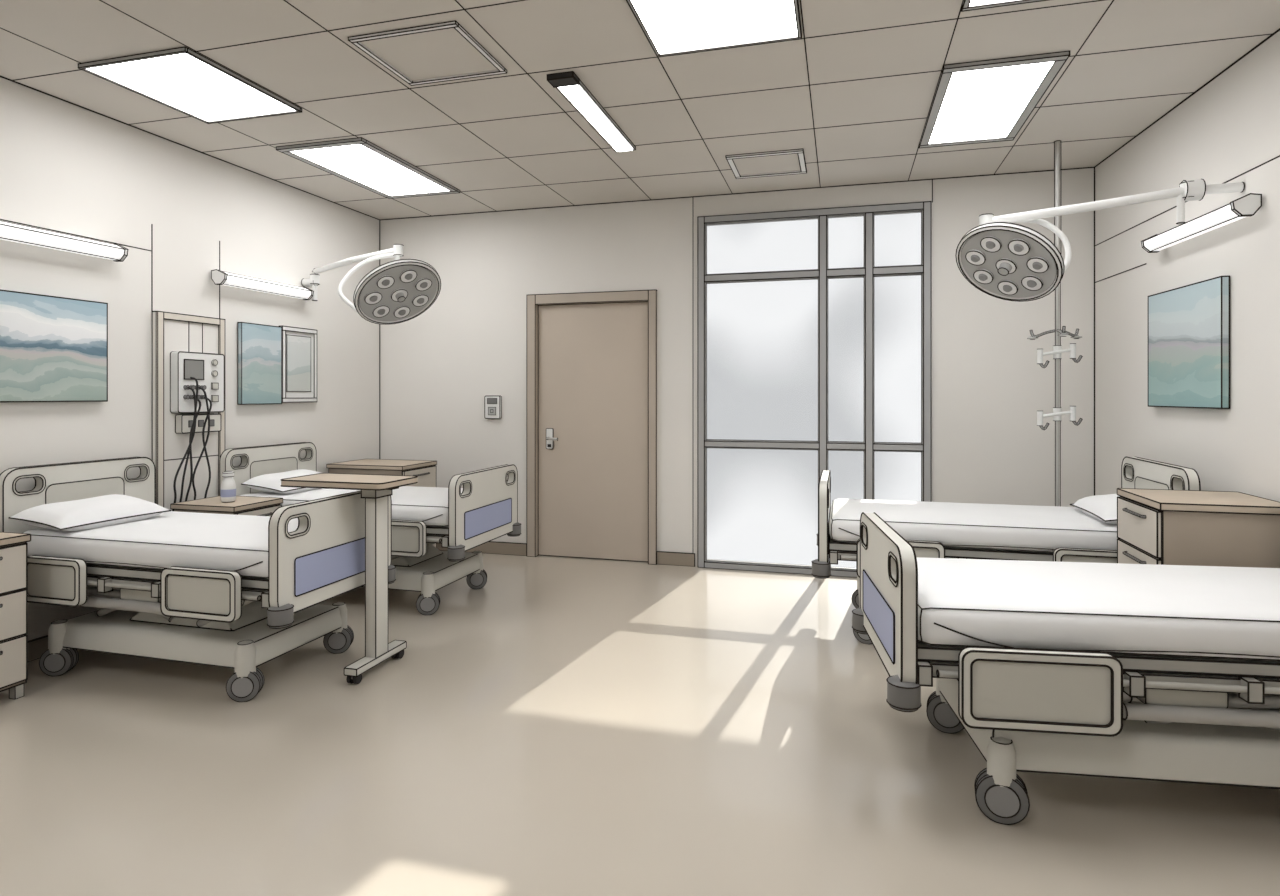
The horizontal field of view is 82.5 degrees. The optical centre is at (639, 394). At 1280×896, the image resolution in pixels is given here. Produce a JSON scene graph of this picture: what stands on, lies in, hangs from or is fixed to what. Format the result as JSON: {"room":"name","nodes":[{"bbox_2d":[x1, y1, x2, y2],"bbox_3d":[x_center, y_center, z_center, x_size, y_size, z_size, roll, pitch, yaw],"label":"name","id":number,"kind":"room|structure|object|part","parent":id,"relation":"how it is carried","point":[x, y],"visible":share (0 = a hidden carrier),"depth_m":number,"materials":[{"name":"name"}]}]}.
{"room":"hospital room","nodes":[
{"label":"hospital room","id":0,"kind":"room"},
{"bbox_2d":[0,77,378,640],"bbox_3d":[-3.350,-0.107,3.020,0.150,2.900,7.530,0,0,16],"label":"wall","id":1,"kind":"structure","parent":0,"point":[66,167],"depth_m":4.33,"materials":[{"name":"paint"}]},
{"bbox_2d":[28,635,47,661],"bbox_3d":[-3.271,1.293,2.998,0.019,0.105,7.235,0,0,16],"label":"baseboard","id":2,"kind":"structure","parent":1,"relation":"attached to","point":[37,647],"depth_m":3.71,"materials":[{"name":"plastic"}]},
{"bbox_2d":[0,289,107,402],"bbox_3d":[-3.092,-0.237,3.585,0.039,0.547,0.963,0,0,16],"label":"canvas painting","id":3,"kind":"object","parent":1,"relation":"attached to","point":[53,348],"visible":1,"depth_m":3.76},
{"bbox_2d":[0,221,128,261],"bbox_3d":[-3.042,-0.795,3.614,0.126,0.100,0.982,0,0,16],"label":"lamp","id":4,"kind":"object","parent":1,"relation":"attached to","point":[9,231],"visible":1,"depth_m":3.74,"materials":[{"name":"white plastic"}]},
{"bbox_2d":[0,219,219,317],"bbox_3d":[-3.508,-0.757,2.168,0.007,0.520,5.503,0,0,16],"label":"trim","id":5,"kind":"structure","parent":1,"relation":"attached to","point":[151,250],"depth_m":4.34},
{"bbox_2d":[151,311,225,510],"bbox_3d":[-2.764,0.423,4.559,0.159,1.847,0.497,0,0,16],"label":"panel","id":6,"kind":"object","parent":1,"relation":"attached to","point":[188,351],"visible":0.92,"depth_m":4.49,"materials":[{"name":"paint"}]},
{"bbox_2d":[170,351,224,412],"bbox_3d":[-2.774,-0.077,4.583,0.067,0.377,0.347,0,0,15],"label":"monitor","id":7,"kind":"object","parent":6,"relation":"on","point":[208,367],"depth_m":4.54,"materials":[{"name":"white plastic"}]},
{"bbox_2d":[237,322,281,404],"bbox_3d":[-2.665,-0.214,5.126,0.039,0.562,0.372,0,0,16],"label":"canvas painting","id":8,"kind":"object","parent":1,"relation":"attached to","point":[259,346],"visible":1,"depth_m":5.09},
{"bbox_2d":[211,269,313,299],"bbox_3d":[-2.625,-0.765,5.118,0.126,0.100,0.822,0,0,16],"label":"lamp","id":9,"kind":"object","parent":1,"relation":"attached to","point":[219,277],"visible":1,"depth_m":5.02,"materials":[{"name":"white plastic"}]},
{"bbox_2d":[280,325,316,402],"bbox_3d":[-2.566,-0.225,5.485,0.039,0.562,0.367,0,0,16],"label":"framed print","id":10,"kind":"object","parent":1,"relation":"attached to","point":[299,345],"visible":1,"depth_m":5.48,"materials":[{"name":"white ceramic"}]},
{"bbox_2d":[301,244,440,324],"bbox_3d":[-2.032,-0.756,5.083,1.360,0.537,0.579,0,0,23],"label":"light","id":11,"kind":"object","parent":1,"relation":"attached to","point":[399,290],"visible":1,"depth_m":4.91,"materials":[{"name":"white metal"}]},
{"bbox_3d":[-2.061,-0.932,5.258,1.062,0.185,0.078,0,0,34],"label":"arm","id":12,"kind":"part","parent":11,"relation":"part of","materials":[{"name":"white metal"}]},
{"bbox_3d":[-1.621,-0.678,4.908,0.427,0.340,0.502,0,0,15],"label":"plate","id":13,"kind":"part","parent":11,"relation":"part of","materials":[{"name":"grey metal"}]},
{"bbox_3d":[-1.608,-0.658,4.899,0.073,0.071,0.069,0,0,15],"label":"sterile handle","id":14,"kind":"part","parent":11,"relation":"part of","materials":[{"name":"white plastic"}]},
{"bbox_2d":[0,552,1279,895],"bbox_3d":[-0.257,1.393,2.162,6.570,0.100,7.530,0,0,16],"label":"floor","id":15,"kind":"structure","parent":0,"point":[557,726],"depth_m":2.56,"materials":[{"name":"plastic"}]},
{"bbox_2d":[0,532,30,699],"bbox_3d":[-2.981,0.983,3.110,0.458,0.724,0.445,0,0,16],"label":"base cabinet","id":16,"kind":"object","parent":15,"relation":"on","point":[13,546],"visible":1,"depth_m":3.20,"materials":[{"name":"beige laminate"}]},
{"bbox_2d":[0,457,395,701],"bbox_3d":[-2.182,0.850,3.667,1.671,0.991,0.885,0,0,16],"label":"hospital bed","id":17,"kind":"object","parent":15,"relation":"on","point":[241,593],"visible":0.89,"depth_m":3.39,"materials":[{"name":"plastic"}]},
{"bbox_3d":[-2.710,0.858,3.375,0.309,0.160,0.022,0,0,15],"label":"rail panel","id":18,"kind":"part","parent":17,"relation":"part of","materials":[{"name":"plastic"}]},
{"bbox_3d":[-2.710,0.858,3.375,0.362,0.212,0.041,0,0,15],"label":"rail","id":19,"kind":"part","parent":17,"relation":"part of","materials":[{"name":"plastic"}]},
{"bbox_3d":[-2.960,0.640,3.882,0.052,0.572,0.807,0,0,15],"label":"headboard","id":20,"kind":"part","parent":17,"relation":"part of","materials":[{"name":"plastic"}]},
{"bbox_3d":[-2.960,0.657,3.882,0.055,0.412,0.421,0,0,15],"label":"inset panel","id":21,"kind":"part","parent":17,"relation":"part of","materials":[{"name":"plastic"}]},
{"bbox_2d":[12,494,167,530],"bbox_3d":[-2.784,0.599,3.730,0.330,0.138,0.580,0,0,15],"label":"pillow","id":22,"kind":"object","parent":17,"relation":"on","point":[60,512],"depth_m":3.64,"materials":[{"name":"fabric"}]},
{"bbox_3d":[-2.220,0.923,3.677,0.231,0.060,0.660,0,0,15],"label":"actuator motor","id":23,"kind":"part","parent":17,"relation":"part of","materials":[{"name":"plastic"}]},
{"bbox_3d":[-2.199,0.728,3.671,1.520,0.140,0.740,0,0,15],"label":"mattress","id":24,"kind":"part","parent":17,"relation":"part of","materials":[{"name":"white fabric"}]},
{"bbox_3d":[-2.184,0.873,3.667,1.497,0.066,0.786,0,0,15],"label":"frame","id":25,"kind":"part","parent":17,"relation":"part of","materials":[{"name":"paint"}]},
{"bbox_3d":[-1.895,0.858,3.149,0.351,0.160,0.022,0,0,15],"label":"rail panel","id":26,"kind":"part","parent":17,"relation":"part of","materials":[{"name":"plastic"}]},
{"bbox_3d":[-1.895,0.858,3.149,0.403,0.212,0.041,0,0,15],"label":"rail","id":27,"kind":"part","parent":17,"relation":"part of","materials":[{"name":"plastic"}]},
{"bbox_3d":[-1.438,0.791,3.460,0.059,0.172,0.614,0,0,15],"label":"blue inset panel","id":28,"kind":"part","parent":17,"relation":"part of","materials":[{"name":"blue plastic"}]},
{"bbox_3d":[-1.438,0.713,3.460,0.052,0.467,0.807,0,0,15],"label":"footboard","id":29,"kind":"part","parent":17,"relation":"part of","materials":[{"name":"plastic"}]},
{"bbox_2d":[170,496,282,515],"bbox_3d":[-2.486,0.993,4.425,0.488,0.704,0.385,0,0,16],"label":"nightstand","id":30,"kind":"object","parent":15,"relation":"on","point":[243,505],"visible":0.26,"depth_m":4.33,"materials":[{"name":"beige laminate"}]},
{"bbox_2d":[220,471,235,502],"bbox_3d":[-2.470,0.548,4.379,0.082,0.184,0.082,0,0,16],"label":"sanitizer bottle","id":31,"kind":"object","parent":30,"relation":"on","point":[228,486],"visible":1,"depth_m":4.35,"materials":[{"name":"white plastic"}]},
{"bbox_2d":[281,473,417,683],"bbox_3d":[-1.429,0.875,3.603,0.577,0.935,0.404,0,0,16],"label":"table","id":32,"kind":"object","parent":15,"relation":"on","point":[376,489],"visible":1,"depth_m":3.52,"materials":[{"name":"brown wood"}]},
{"bbox_2d":[219,442,520,614],"bbox_3d":[-1.784,0.850,4.936,1.761,0.991,0.935,0,0,16],"label":"hospital bed","id":33,"kind":"object","parent":15,"relation":"on","point":[480,512],"visible":0.62,"depth_m":4.71,"materials":[{"name":"plastic"}]},
{"bbox_3d":[-2.605,0.640,5.164,0.052,0.572,0.857,0,0,15],"label":"headboard","id":34,"kind":"part","parent":33,"relation":"part of","materials":[{"name":"plastic"}]},
{"bbox_3d":[-2.605,0.657,5.164,0.055,0.412,0.447,0,0,15],"label":"inset panel","id":35,"kind":"part","parent":33,"relation":"part of","materials":[{"name":"plastic"}]},
{"bbox_2d":[242,469,321,493],"bbox_3d":[-2.397,0.599,5.054,0.330,0.138,0.580,0,0,15],"label":"pillow","id":36,"kind":"object","parent":33,"relation":"on","point":[268,483],"depth_m":4.85,"materials":[{"name":"fabric"}]},
{"bbox_3d":[-1.800,0.728,4.941,1.610,0.140,0.790,0,0,15],"label":"mattress","id":37,"kind":"part","parent":33,"relation":"part of","materials":[{"name":"white fabric"}]},
{"bbox_3d":[-1.480,0.858,4.388,0.372,0.160,0.022,0,0,15],"label":"rail panel","id":38,"kind":"part","parent":33,"relation":"part of","materials":[{"name":"plastic"}]},
{"bbox_3d":[-1.480,0.858,4.388,0.425,0.212,0.041,0,0,15],"label":"rail","id":39,"kind":"part","parent":33,"relation":"part of","materials":[{"name":"plastic"}]},
{"bbox_3d":[-1.787,0.873,4.937,1.583,0.066,0.836,0,0,15],"label":"frame","id":40,"kind":"part","parent":33,"relation":"part of","materials":[{"name":"paint"}]},
{"bbox_3d":[-0.996,0.713,4.718,0.052,0.467,0.857,0,0,15],"label":"footboard","id":41,"kind":"part","parent":33,"relation":"part of","materials":[{"name":"plastic"}]},
{"bbox_3d":[-0.996,0.791,4.718,0.059,0.172,0.652,0,0,15],"label":"blue inset panel","id":42,"kind":"part","parent":33,"relation":"part of","materials":[{"name":"blue plastic"}]},
{"bbox_2d":[326,459,436,546],"bbox_3d":[-2.055,0.943,5.868,0.708,0.804,0.495,0,0,16],"label":"storage cabinet","id":43,"kind":"object","parent":15,"relation":"on","point":[425,470],"visible":0.27,"depth_m":5.72,"materials":[{"name":"beige laminate"}]},
{"bbox_2d":[811,456,1200,643],"bbox_3d":[1.901,0.850,4.101,1.796,0.991,0.945,0,0,16],"label":"hospital bed","id":44,"kind":"object","parent":15,"relation":"on","point":[1086,531],"visible":0.42,"depth_m":3.82,"materials":[{"name":"fabric"}]},
{"bbox_3d":[1.095,0.713,4.324,0.052,0.467,0.867,0,0,15],"label":"footboard","id":45,"kind":"part","parent":44,"relation":"part of","materials":[{"name":"plastic"}]},
{"bbox_3d":[1.095,0.791,4.324,0.059,0.172,0.660,0,0,15],"label":"blue inset panel","id":46,"kind":"part","parent":44,"relation":"part of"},
{"bbox_3d":[1.348,0.858,3.785,0.433,0.212,0.041,0,0,15],"label":"rail","id":47,"kind":"part","parent":44,"relation":"part of","materials":[{"name":"plastic"}]},
{"bbox_3d":[1.905,0.873,4.100,1.616,0.066,0.846,0,0,15],"label":"frame","id":48,"kind":"part","parent":44,"relation":"part of","materials":[{"name":"paint"}]},
{"bbox_3d":[1.348,0.858,3.785,0.381,0.160,0.022,0,0,15],"label":"rail panel","id":49,"kind":"part","parent":44,"relation":"part of","materials":[{"name":"plastic"}]},
{"bbox_3d":[1.917,0.728,4.097,1.645,0.140,0.800,0,0,15],"label":"mattress","id":50,"kind":"part","parent":44,"relation":"part of","materials":[{"name":"white fabric"}]},
{"bbox_3d":[2.224,0.858,3.542,0.389,0.212,0.041,0,0,15],"label":"rail","id":51,"kind":"part","parent":44,"relation":"part of","materials":[{"name":"plastic"}]},
{"bbox_3d":[2.224,0.858,3.542,0.336,0.160,0.022,0,0,15],"label":"rail panel","id":52,"kind":"part","parent":44,"relation":"part of","materials":[{"name":"plastic"}]},
{"bbox_2d":[1072,494,1119,524],"bbox_3d":[2.552,0.599,3.869,0.330,0.138,0.580,0,0,15],"label":"pillow","id":53,"kind":"object","parent":44,"relation":"on","point":[1097,509],"depth_m":3.84,"materials":[{"name":"fabric"}]},
{"bbox_3d":[2.739,0.657,3.869,0.055,0.412,0.452,0,0,15],"label":"inset panel","id":54,"kind":"part","parent":44,"relation":"part of","materials":[{"name":"plastic"}]},
{"bbox_3d":[2.739,0.640,3.869,0.052,0.572,0.867,0,0,15],"label":"headboard","id":55,"kind":"part","parent":44,"relation":"part of","materials":[{"name":"plastic"}]},
{"bbox_2d":[852,512,1279,824],"bbox_3d":[1.672,0.850,2.553,1.701,0.991,0.885,0,0,8],"label":"hospital bed","id":56,"kind":"object","parent":15,"relation":"on","point":[1154,672],"visible":1,"depth_m":2.26,"materials":[{"name":"fabric"}]},
{"bbox_3d":[0.892,0.791,2.663,0.059,0.172,0.614,0,0,8],"label":"blue inset panel","id":57,"kind":"part","parent":56,"relation":"part of","materials":[{"name":"blue plastic"}]},
{"bbox_3d":[0.892,0.713,2.663,0.052,0.467,0.807,0,0,8],"label":"footboard","id":58,"kind":"part","parent":56,"relation":"part of","materials":[{"name":"plastic"}]},
{"bbox_3d":[1.198,0.888,2.193,0.452,0.237,0.041,0,0,8],"label":"rail","id":59,"kind":"part","parent":56,"relation":"part of","materials":[{"name":"plastic"}]},
{"bbox_3d":[1.198,0.888,2.193,0.400,0.185,0.022,0,0,8],"label":"rail panel","id":60,"kind":"part","parent":56,"relation":"part of","materials":[{"name":"plastic"}]},
{"bbox_3d":[1.689,0.728,2.550,1.550,0.140,0.740,0,0,8],"label":"mattress","id":61,"kind":"part","parent":56,"relation":"part of","materials":[{"name":"white fabric"}]},
{"bbox_3d":[1.674,0.873,2.553,1.526,0.066,0.786,0,0,8],"label":"frame","id":62,"kind":"part","parent":56,"relation":"part of","materials":[{"name":"paint"}]},
{"bbox_3d":[1.710,0.923,2.547,0.235,0.060,0.660,0,0,8],"label":"actuator motor","id":63,"kind":"part","parent":56,"relation":"part of","materials":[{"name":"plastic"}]},
{"bbox_2d":[1117,488,1279,567],"bbox_3d":[2.419,0.893,3.163,0.513,0.904,0.495,0,0,16],"label":"bedside cabinet","id":64,"kind":"object","parent":15,"relation":"on","point":[1155,526],"visible":0.41,"depth_m":2.98,"materials":[{"name":"beige laminate"}]},
{"bbox_2d":[0,0,1279,218],"bbox_3d":[-0.257,-1.607,2.162,6.570,0.100,7.530,0,0,16],"label":"ceiling","id":65,"kind":"structure","parent":0,"point":[539,35],"depth_m":3.66,"materials":[{"name":"tile"}]},
{"bbox_2d":[78,46,301,123],"bbox_3d":[-2.238,-1.546,3.698,0.636,0.025,0.736,0,0,16],"label":"frame","id":66,"kind":"object","parent":65,"relation":"attached to","point":[84,66],"visible":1,"depth_m":3.50,"materials":[{"name":"grey metal"}]},
{"bbox_2d":[88,53,293,120],"bbox_3d":[-2.238,-1.550,3.698,0.606,0.011,0.706,0,0,16],"label":"diffuser","id":67,"kind":"object","parent":66,"relation":"attached to","point":[184,82],"visible":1,"depth_m":3.67,"materials":[{"name":"white plastic"}]},
{"bbox_2d":[276,137,459,198],"bbox_3d":[-1.824,-1.546,5.061,0.626,0.025,1.186,0,0,16],"label":"frame","id":68,"kind":"object","parent":65,"relation":"attached to","point":[287,149],"visible":1,"depth_m":4.81,"materials":[{"name":"grey metal"}]},
{"bbox_2d":[292,144,448,195],"bbox_3d":[-1.824,-1.550,5.061,0.530,0.011,1.090,0,0,16],"label":"diffuser","id":69,"kind":"object","parent":68,"relation":"attached to","point":[359,163],"visible":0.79,"depth_m":5.00,"materials":[{"name":"white plastic"}]},
{"bbox_2d":[348,20,506,85],"bbox_3d":[-0.953,-1.550,3.336,0.526,0.019,0.486,0,0,15],"label":"access hatch","id":70,"kind":"object","parent":65,"relation":"in","point":[443,51],"depth_m":3.32,"materials":[{"name":"beige metal"}]},
{"bbox_2d":[547,71,635,151],"bbox_3d":[-0.239,-1.542,4.059,0.139,0.034,1.112,0,0,16],"label":"recessed light","id":71,"kind":"object","parent":65,"relation":"in","point":[568,84],"visible":1,"depth_m":3.92,"materials":[{"name":"white plastic"}]},
{"bbox_2d":[558,85,632,151],"bbox_3d":[-0.228,-1.542,4.100,0.100,0.021,1.000,0,0,15],"label":"diffuser","id":72,"kind":"object","parent":71,"relation":"attached to","point":[579,96],"depth_m":4.01,"materials":[{"name":"white plastic"}]},
{"bbox_2d":[0,0,1271,215],"bbox_3d":[-0.343,-1.557,2.186,6.091,0.006,7.230,0,0,15],"label":"grid","id":73,"kind":"object","parent":65,"relation":"attached to","point":[804,38],"depth_m":3.68,"materials":[{"name":"grey metal"}]},
{"bbox_2d":[626,0,801,57],"bbox_3d":[0.232,-1.546,2.670,0.646,0.025,1.176,0,0,16],"label":"frame","id":74,"kind":"object","parent":65,"relation":"attached to","point":[796,2],"visible":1,"depth_m":3.17,"materials":[{"name":"grey metal"}]},
{"bbox_2d":[631,0,797,53],"bbox_3d":[0.232,-1.550,2.670,0.616,0.011,1.146,0,0,16],"label":"diffuser","id":75,"kind":"object","parent":74,"relation":"attached to","point":[672,25],"visible":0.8,"depth_m":3.03,"materials":[{"name":"white plastic"}]},
{"bbox_2d":[725,149,806,178],"bbox_3d":[0.858,-1.550,4.909,0.496,0.019,0.486,0,0,15],"label":"ceiling air vent","id":76,"kind":"object","parent":65,"relation":"in","point":[782,162],"depth_m":4.90,"materials":[{"name":"beige metal"}]},
{"bbox_2d":[919,50,1069,147],"bbox_3d":[1.840,-1.546,3.921,0.536,0.025,1.146,0,0,16],"label":"frame","id":77,"kind":"object","parent":65,"relation":"attached to","point":[1058,59],"visible":1,"depth_m":3.61,"materials":[{"name":"aluminium"},{"name":"ink"}]},
{"bbox_2d":[929,62,1052,142],"bbox_3d":[1.840,-1.550,3.921,0.440,0.011,1.050,0,0,16],"label":"diffuser","id":78,"kind":"object","parent":77,"relation":"attached to","point":[983,103],"visible":0.79,"depth_m":3.83,"materials":[{"name":"white plastic"}]},
{"bbox_2d":[961,0,1048,11],"bbox_3d":[1.403,-1.546,2.288,0.566,0.025,1.166,0,0,16],"label":"frame","id":79,"kind":"object","parent":65,"relation":"attached to","point":[965,4],"visible":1,"depth_m":2.87,"materials":[{"name":"grey metal"}]},
{"bbox_2d":[969,0,1007,5],"bbox_3d":[1.403,-1.550,2.288,0.520,0.011,1.120,0,0,16],"label":"diffuser","id":80,"kind":"object","parent":79,"relation":"attached to","point":[973,2],"visible":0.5,"depth_m":2.87,"materials":[{"name":"white plastic"}]},
{"bbox_2d":[1027,140,1082,505],"bbox_3d":[2.552,-0.107,4.446,0.306,2.904,0.274,0,0,15],"label":"pole","id":81,"kind":"object","parent":65,"relation":"hanging from","point":[1059,333],"depth_m":4.47,"materials":[{"name":"grey metal"}]},
{"bbox_2d":[380,168,1093,565],"bbox_3d":[0.416,-0.107,5.805,5.620,2.900,0.150,0,0,16],"label":"wall","id":82,"kind":"structure","parent":0,"point":[438,366],"depth_m":5.75,"materials":[{"name":"paint"}]},
{"bbox_2d":[484,396,501,418],"bbox_3d":[-1.243,0.103,6.165,0.147,0.197,0.045,0,0,16],"label":"wall thermostat","id":83,"kind":"object","parent":82,"relation":"attached to","point":[492,404],"visible":1,"depth_m":6.15,"materials":[{"name":"white plastic"}]},
{"bbox_2d":[436,541,694,566],"bbox_3d":[0.395,1.293,5.726,5.593,0.105,0.019,0,0,16],"label":"baseboard","id":84,"kind":"structure","parent":82,"relation":"attached to","point":[491,547],"depth_m":6.11,"materials":[{"name":"plastic"}]},
{"bbox_2d":[526,289,656,564],"bbox_3d":[-0.389,0.256,5.987,1.117,2.182,0.137,0,0,16],"label":"frame","id":85,"kind":"object","parent":82,"relation":"attached to","point":[532,300],"visible":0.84,"depth_m":5.96,"materials":[{"name":"paint"}]},
{"bbox_2d":[538,301,647,561],"bbox_3d":[-0.380,0.294,6.000,0.971,2.093,0.057,0,0,16],"label":"leaf","id":86,"kind":"object","parent":82,"relation":"attached to","point":[593,357],"visible":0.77,"depth_m":5.98,"materials":[{"name":"laminate"}]},
{"bbox_2d":[546,428,553,448],"bbox_3d":[-0.750,0.363,6.069,0.065,0.175,0.017,0,0,16],"label":"plate","id":87,"kind":"object","parent":86,"relation":"attached to","point":[549,431],"visible":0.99,"depth_m":6.06,"materials":[{"name":"silver metal"}]},
{"bbox_2d":[546,437,557,440],"bbox_3d":[-0.719,0.360,6.023,0.111,0.031,0.080,0,0,16],"label":"lever","id":88,"kind":"object","parent":87,"relation":"attached to","point":[547,438],"visible":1,"depth_m":5.99,"materials":[{"name":"metal"}]},
{"bbox_2d":[705,210,922,570],"bbox_3d":[1.280,-0.019,5.502,1.600,2.638,0.031,0,0,16],"label":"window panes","id":89,"kind":"object","parent":82,"relation":"attached to","point":[914,211],"visible":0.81,"depth_m":5.45,"materials":[{"name":"white glass"}]},
{"bbox_2d":[697,201,931,577],"bbox_3d":[1.281,-0.022,5.503,1.704,2.737,0.097,0,0,16],"label":"frame","id":90,"kind":"object","parent":82,"relation":"attached to","point":[869,270],"visible":0.85,"depth_m":5.43,"materials":[{"name":"metal"}]},
{"bbox_2d":[1095,31,1279,501],"bbox_3d":[2.459,-0.107,1.409,0.160,2.900,7.559,0,0,12],"label":"wall","id":91,"kind":"structure","parent":0,"point":[1230,127],"depth_m":3.68,"materials":[{"name":"paint"}]},
{"bbox_2d":[955,179,1244,301],"bbox_3d":[2.195,-0.743,3.542,1.213,0.525,0.454,0,0,16],"label":"light","id":92,"kind":"object","parent":91,"relation":"attached to","point":[1004,259],"visible":1,"depth_m":3.57,"materials":[{"name":"white metal"}]},
{"bbox_3d":[1.816,-0.629,3.627,0.073,0.072,0.063,0,0,-43],"label":"sterile handle","id":93,"kind":"part","parent":92,"relation":"part of","materials":[{"name":"white plastic"}]},
{"bbox_3d":[1.829,-0.648,3.638,0.406,0.300,0.394,0,0,15],"label":"plate","id":94,"kind":"part","parent":92,"relation":"part of","materials":[{"name":"grey metal"}]},
{"bbox_3d":[2.158,-0.914,3.553,0.930,0.160,0.069,0,0,18],"label":"arm","id":95,"kind":"part","parent":92,"relation":"part of","materials":[{"name":"white metal"}]},
{"bbox_2d":[1095,155,1279,282],"bbox_3d":[2.382,-0.892,1.431,0.007,0.257,7.248,0,0,12],"label":"trim","id":96,"kind":"structure","parent":91,"relation":"attached to","point":[1279,155],"depth_m":4.15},
{"bbox_2d":[1147,275,1229,408],"bbox_3d":[2.843,-0.249,3.808,0.039,0.632,0.727,0,0,12],"label":"canvas painting","id":97,"kind":"object","parent":91,"relation":"attached to","point":[1189,325],"visible":1,"depth_m":3.72},
{"bbox_2d":[1141,193,1261,252],"bbox_3d":[2.768,-0.840,3.638,0.126,0.100,0.862,0,0,11],"label":"lamp","id":98,"kind":"object","parent":91,"relation":"attached to","point":[1247,205],"visible":1,"depth_m":3.47,"materials":[{"name":"white plastic"}]},
{"bbox_2d":[1144,203,1244,250],"bbox_3d":[2.766,-0.840,3.639,0.168,0.091,0.826,0,0,15],"label":"diffuser","id":99,"kind":"object","parent":98,"relation":"attached to","point":[1231,212],"depth_m":3.56,"materials":[{"name":"white plastic"}]}
]}

